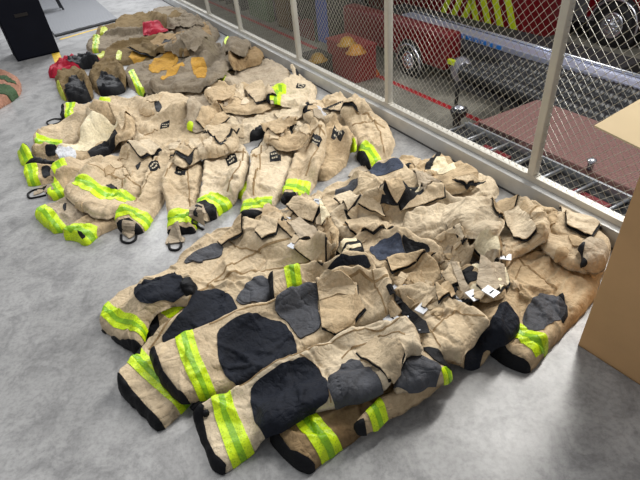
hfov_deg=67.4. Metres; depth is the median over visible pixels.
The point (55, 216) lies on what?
coat sleeve
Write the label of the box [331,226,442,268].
trousers
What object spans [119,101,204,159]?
coat
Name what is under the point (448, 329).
trousers
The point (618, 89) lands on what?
hose
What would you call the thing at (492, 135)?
ladder
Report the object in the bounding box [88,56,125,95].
trousers
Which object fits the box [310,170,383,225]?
trousers
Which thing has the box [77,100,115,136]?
coat
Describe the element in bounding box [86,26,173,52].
trousers
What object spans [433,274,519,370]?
trousers
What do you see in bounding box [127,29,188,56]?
trousers
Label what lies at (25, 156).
coat sleeve
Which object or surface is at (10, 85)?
rug
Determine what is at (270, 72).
trousers
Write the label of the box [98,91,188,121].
coat
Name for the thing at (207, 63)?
trousers
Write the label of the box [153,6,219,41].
coat
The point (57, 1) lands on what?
bench
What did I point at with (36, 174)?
coat sleeve
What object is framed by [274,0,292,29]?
coat
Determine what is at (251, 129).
coat
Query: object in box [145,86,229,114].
coat
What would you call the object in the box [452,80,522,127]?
rack
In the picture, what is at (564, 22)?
fence
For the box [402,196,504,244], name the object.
trousers
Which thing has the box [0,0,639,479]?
floor
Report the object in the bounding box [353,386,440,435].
trousers
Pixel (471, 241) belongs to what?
trousers
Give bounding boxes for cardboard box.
[578,99,639,384]
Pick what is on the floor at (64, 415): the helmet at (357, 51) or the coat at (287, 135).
the coat at (287, 135)
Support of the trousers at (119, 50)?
on the floor at (64, 415)
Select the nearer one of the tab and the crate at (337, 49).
the tab
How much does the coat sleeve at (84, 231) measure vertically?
0.070 m
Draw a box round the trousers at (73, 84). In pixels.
[55,66,93,103]
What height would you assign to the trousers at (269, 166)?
0.139 m
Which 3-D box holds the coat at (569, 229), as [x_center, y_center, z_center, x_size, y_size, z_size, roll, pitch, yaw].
[1.124,-0.059,2.215,0.373,0.190,0.585,10,41,20]
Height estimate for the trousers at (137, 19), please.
0.206 m
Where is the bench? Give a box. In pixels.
[55,0,63,9]
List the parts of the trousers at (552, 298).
reflective trim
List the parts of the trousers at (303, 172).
reflective trim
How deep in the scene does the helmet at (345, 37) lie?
13.00 m
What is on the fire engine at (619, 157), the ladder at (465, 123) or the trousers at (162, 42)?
the ladder at (465, 123)
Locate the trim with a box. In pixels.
[162,0,612,249]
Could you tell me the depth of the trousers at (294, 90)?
3.98 m
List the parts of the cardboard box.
panel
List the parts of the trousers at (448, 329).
reflective trim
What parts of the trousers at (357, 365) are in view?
reflective trim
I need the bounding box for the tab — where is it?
[180,277,197,295]
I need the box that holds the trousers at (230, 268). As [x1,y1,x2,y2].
[100,211,336,430]
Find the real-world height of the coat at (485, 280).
0.160 m
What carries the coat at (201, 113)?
on the floor at (64, 415)
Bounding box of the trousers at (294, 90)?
[248,64,316,107]
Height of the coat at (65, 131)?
0.195 m
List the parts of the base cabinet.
handle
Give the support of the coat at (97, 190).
on the floor at (64, 415)
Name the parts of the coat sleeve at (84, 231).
reflective trim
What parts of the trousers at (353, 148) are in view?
reflective trim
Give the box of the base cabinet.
[0,0,59,61]
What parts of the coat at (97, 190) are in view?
reflective trim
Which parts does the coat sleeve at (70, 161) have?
reflective trim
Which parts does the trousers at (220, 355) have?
reflective trim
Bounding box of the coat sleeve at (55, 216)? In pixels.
[35,196,86,233]
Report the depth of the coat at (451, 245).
2.18 m
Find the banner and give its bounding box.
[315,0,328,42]
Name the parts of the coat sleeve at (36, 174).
reflective trim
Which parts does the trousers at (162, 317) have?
reflective trim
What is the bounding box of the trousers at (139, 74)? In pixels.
[125,51,188,96]
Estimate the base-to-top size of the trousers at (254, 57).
0.262 m
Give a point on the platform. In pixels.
(77, 15)
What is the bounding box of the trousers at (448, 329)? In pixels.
[383,281,489,393]
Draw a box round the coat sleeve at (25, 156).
[17,143,54,165]
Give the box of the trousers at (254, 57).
[228,46,264,70]
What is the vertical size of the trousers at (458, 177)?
0.170 m
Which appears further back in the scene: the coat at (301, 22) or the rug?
the coat at (301, 22)
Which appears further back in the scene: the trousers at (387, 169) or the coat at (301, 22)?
the coat at (301, 22)
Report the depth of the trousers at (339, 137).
3.07 m
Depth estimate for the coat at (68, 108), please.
4.12 m
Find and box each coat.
[31,101,135,160]
[33,110,85,144]
[46,99,108,124]
[63,143,151,219]
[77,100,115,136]
[98,91,188,121]
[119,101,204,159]
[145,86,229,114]
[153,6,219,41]
[169,123,239,167]
[171,38,221,56]
[184,96,229,132]
[204,80,276,114]
[222,36,250,56]
[225,102,307,144]
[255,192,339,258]
[260,116,310,151]
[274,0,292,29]
[298,16,314,40]
[302,91,358,126]
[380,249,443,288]
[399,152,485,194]
[434,226,474,270]
[440,228,509,305]
[472,194,550,267]
[531,200,610,273]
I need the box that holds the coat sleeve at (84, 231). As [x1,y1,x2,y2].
[63,214,116,245]
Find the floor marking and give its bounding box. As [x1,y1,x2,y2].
[208,1,481,120]
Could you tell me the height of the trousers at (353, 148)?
0.114 m
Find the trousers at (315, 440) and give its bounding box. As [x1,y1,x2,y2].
[270,363,449,473]
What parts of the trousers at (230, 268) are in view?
reflective trim, reflective trim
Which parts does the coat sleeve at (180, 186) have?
reflective trim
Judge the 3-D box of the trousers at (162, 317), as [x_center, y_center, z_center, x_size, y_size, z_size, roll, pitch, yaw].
[-0.659,0.300,2.088,0.257,0.098,0.227,-25,41,-22]
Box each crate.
[302,48,332,72]
[326,33,376,82]
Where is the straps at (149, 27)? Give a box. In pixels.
[143,20,167,35]
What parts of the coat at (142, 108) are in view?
reflective trim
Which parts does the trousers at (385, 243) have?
panel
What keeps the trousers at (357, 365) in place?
on the floor at (64, 415)
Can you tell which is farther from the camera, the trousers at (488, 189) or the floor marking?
the floor marking
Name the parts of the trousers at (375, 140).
reflective trim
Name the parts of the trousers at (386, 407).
reflective trim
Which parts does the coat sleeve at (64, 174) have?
reflective trim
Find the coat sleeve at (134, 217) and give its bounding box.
[114,150,170,243]
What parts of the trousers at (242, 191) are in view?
reflective trim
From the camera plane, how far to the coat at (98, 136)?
3.52 m
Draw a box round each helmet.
[309,52,327,63]
[337,36,355,47]
[346,44,366,55]
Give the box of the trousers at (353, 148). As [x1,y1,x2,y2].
[350,132,357,152]
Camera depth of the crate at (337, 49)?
13.33 m
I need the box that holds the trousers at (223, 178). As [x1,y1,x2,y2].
[188,144,249,229]
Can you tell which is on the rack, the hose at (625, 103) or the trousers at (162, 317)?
the hose at (625, 103)
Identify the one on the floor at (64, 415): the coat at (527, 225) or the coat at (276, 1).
the coat at (527, 225)
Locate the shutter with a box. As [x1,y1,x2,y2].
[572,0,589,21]
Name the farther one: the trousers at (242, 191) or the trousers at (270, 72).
the trousers at (270, 72)
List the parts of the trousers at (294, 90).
reflective trim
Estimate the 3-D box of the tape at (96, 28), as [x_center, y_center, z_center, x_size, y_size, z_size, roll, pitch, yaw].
[-3.192,-2.930,6.709,0.050,0.002,0.927,25,47,34]
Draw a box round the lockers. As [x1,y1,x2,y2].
[219,0,358,41]
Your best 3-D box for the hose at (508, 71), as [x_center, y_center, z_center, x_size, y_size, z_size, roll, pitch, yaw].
[5.058,-1.720,7.307,0.456,0.333,7.093,-23,40,-20]
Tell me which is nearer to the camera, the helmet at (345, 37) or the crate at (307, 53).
the helmet at (345, 37)
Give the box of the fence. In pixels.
[177,0,639,227]
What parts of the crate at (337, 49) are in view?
lid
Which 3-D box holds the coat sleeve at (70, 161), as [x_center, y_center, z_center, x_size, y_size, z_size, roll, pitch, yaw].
[-1.633,-0.513,3.258,0.358,0.125,0.282,-6,38,0]
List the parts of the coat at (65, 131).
reflective trim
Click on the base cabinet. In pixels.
(24, 25)
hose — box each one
[457,63,611,121]
[479,61,622,113]
[498,60,636,107]
[517,58,639,99]
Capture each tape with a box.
[52,52,60,61]
[60,28,96,39]
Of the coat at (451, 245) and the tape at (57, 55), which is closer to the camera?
the coat at (451, 245)
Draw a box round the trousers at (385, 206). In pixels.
[330,177,473,240]
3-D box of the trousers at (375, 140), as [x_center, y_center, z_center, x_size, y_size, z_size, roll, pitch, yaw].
[0.313,-0.744,3.249,0.363,0.160,1.120,-6,38,0]
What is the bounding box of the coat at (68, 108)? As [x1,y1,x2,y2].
[46,99,108,124]
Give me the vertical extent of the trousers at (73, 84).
0.172 m
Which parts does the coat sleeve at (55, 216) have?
reflective trim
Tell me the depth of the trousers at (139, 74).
4.76 m
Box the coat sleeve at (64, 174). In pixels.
[27,165,80,200]
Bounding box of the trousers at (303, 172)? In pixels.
[281,117,326,204]
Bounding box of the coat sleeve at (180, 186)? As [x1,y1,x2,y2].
[161,159,202,250]
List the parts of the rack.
leg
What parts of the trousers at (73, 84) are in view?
reflective trim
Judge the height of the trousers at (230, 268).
0.234 m
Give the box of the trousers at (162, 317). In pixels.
[147,306,184,339]
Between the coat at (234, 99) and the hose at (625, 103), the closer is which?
the coat at (234, 99)
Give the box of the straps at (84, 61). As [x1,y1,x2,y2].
[48,51,99,77]
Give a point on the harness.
(351, 244)
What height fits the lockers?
4.100 m
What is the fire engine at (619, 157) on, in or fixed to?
on the floor at (635, 50)
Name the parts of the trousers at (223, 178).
reflective trim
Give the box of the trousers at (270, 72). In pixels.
[217,58,290,86]
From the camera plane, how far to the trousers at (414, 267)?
2.11 m
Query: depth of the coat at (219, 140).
3.15 m
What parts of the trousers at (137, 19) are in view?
reflective trim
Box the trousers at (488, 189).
[452,173,498,198]
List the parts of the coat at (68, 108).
reflective trim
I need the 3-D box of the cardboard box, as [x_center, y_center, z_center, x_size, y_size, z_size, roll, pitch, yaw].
[1.298,0.141,1.346,0.482,0.905,1.032,-27,42,-24]
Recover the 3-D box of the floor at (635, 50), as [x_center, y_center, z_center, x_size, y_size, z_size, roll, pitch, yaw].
[6.900,-10.773,20.945,29.800,0.200,48.000,-23,40,-20]
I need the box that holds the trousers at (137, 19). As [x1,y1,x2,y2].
[96,11,167,35]
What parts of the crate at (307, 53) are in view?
lid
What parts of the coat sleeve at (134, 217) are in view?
reflective trim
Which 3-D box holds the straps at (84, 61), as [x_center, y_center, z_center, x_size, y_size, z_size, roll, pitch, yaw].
[-2.738,-1.945,5.244,0.538,0.154,0.483,-32,44,-29]
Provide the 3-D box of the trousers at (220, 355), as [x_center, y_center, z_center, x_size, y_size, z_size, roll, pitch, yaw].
[-0.149,0.335,1.916,1.028,0.161,0.321,-20,40,-17]
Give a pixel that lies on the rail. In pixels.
(503, 177)
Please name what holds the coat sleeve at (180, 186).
on the floor at (64, 415)
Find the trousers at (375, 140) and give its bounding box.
[340,93,394,176]
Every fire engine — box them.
[343,3,639,89]
[359,0,561,36]
[452,100,639,215]
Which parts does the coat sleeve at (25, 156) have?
reflective trim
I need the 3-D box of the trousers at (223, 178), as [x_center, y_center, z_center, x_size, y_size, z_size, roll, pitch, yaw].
[-0.592,-0.394,2.952,0.302,0.131,0.941,-6,38,0]
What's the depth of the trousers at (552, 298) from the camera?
1.89 m
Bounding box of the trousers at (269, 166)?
[240,137,293,218]
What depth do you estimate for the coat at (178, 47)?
4.93 m
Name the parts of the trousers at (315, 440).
reflective trim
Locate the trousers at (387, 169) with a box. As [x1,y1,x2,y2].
[366,157,417,186]
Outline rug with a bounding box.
[0,69,21,108]
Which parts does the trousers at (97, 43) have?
reflective trim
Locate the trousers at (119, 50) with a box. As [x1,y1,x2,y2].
[97,34,160,65]
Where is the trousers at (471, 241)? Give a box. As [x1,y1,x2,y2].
[468,235,502,261]
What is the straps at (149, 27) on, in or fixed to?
on the trousers at (97, 43)
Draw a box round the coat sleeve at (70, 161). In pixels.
[50,155,103,176]
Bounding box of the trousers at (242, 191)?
[238,172,248,199]
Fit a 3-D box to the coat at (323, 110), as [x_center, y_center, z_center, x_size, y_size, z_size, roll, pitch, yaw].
[0.085,-1.047,3.658,0.494,0.172,0.532,-6,38,0]
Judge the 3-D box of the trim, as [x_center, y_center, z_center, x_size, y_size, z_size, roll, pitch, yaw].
[-1.142,-2.486,5.832,0.007,0.008,16.000,-23,40,-20]
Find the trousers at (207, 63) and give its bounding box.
[149,26,232,93]
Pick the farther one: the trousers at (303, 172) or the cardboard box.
the trousers at (303, 172)
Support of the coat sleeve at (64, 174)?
on the floor at (64, 415)
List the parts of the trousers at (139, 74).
reflective trim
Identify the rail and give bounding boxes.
[164,0,624,247]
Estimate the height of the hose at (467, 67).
0.333 m
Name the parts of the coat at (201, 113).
reflective trim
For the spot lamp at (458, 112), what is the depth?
7.14 m
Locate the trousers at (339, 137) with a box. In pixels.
[317,113,351,180]
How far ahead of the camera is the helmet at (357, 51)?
12.37 m
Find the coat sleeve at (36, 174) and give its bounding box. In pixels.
[23,163,53,186]
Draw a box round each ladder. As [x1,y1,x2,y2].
[450,122,629,207]
[467,122,631,209]
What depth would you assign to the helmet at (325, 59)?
13.40 m
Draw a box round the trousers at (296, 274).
[268,250,375,299]
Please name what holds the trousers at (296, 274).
on the floor at (64, 415)
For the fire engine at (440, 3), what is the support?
on the floor at (635, 50)
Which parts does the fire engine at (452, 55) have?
step rail, step rail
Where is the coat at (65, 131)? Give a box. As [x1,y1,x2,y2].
[33,110,85,144]
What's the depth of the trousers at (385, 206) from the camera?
2.44 m
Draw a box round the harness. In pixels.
[336,237,363,255]
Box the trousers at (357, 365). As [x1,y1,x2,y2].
[189,316,423,474]
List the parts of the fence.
post, post, post, post, weld plate, post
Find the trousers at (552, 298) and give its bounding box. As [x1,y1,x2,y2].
[490,246,604,373]
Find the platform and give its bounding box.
[39,0,116,36]
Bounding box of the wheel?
[571,0,639,48]
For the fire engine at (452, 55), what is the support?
on the floor at (635, 50)
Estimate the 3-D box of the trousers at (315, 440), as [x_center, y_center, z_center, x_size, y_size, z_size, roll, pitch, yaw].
[0.152,0.531,1.672,0.694,0.096,0.211,-26,42,-24]
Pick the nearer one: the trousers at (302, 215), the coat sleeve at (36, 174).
the trousers at (302, 215)
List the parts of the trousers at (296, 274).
reflective trim, panel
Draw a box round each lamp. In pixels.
[447,58,455,65]
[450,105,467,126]
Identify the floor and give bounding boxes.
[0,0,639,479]
[186,0,639,129]
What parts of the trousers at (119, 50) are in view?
reflective trim, reflective trim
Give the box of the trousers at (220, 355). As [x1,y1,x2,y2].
[149,265,394,404]
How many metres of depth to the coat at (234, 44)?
4.58 m
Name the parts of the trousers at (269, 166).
reflective trim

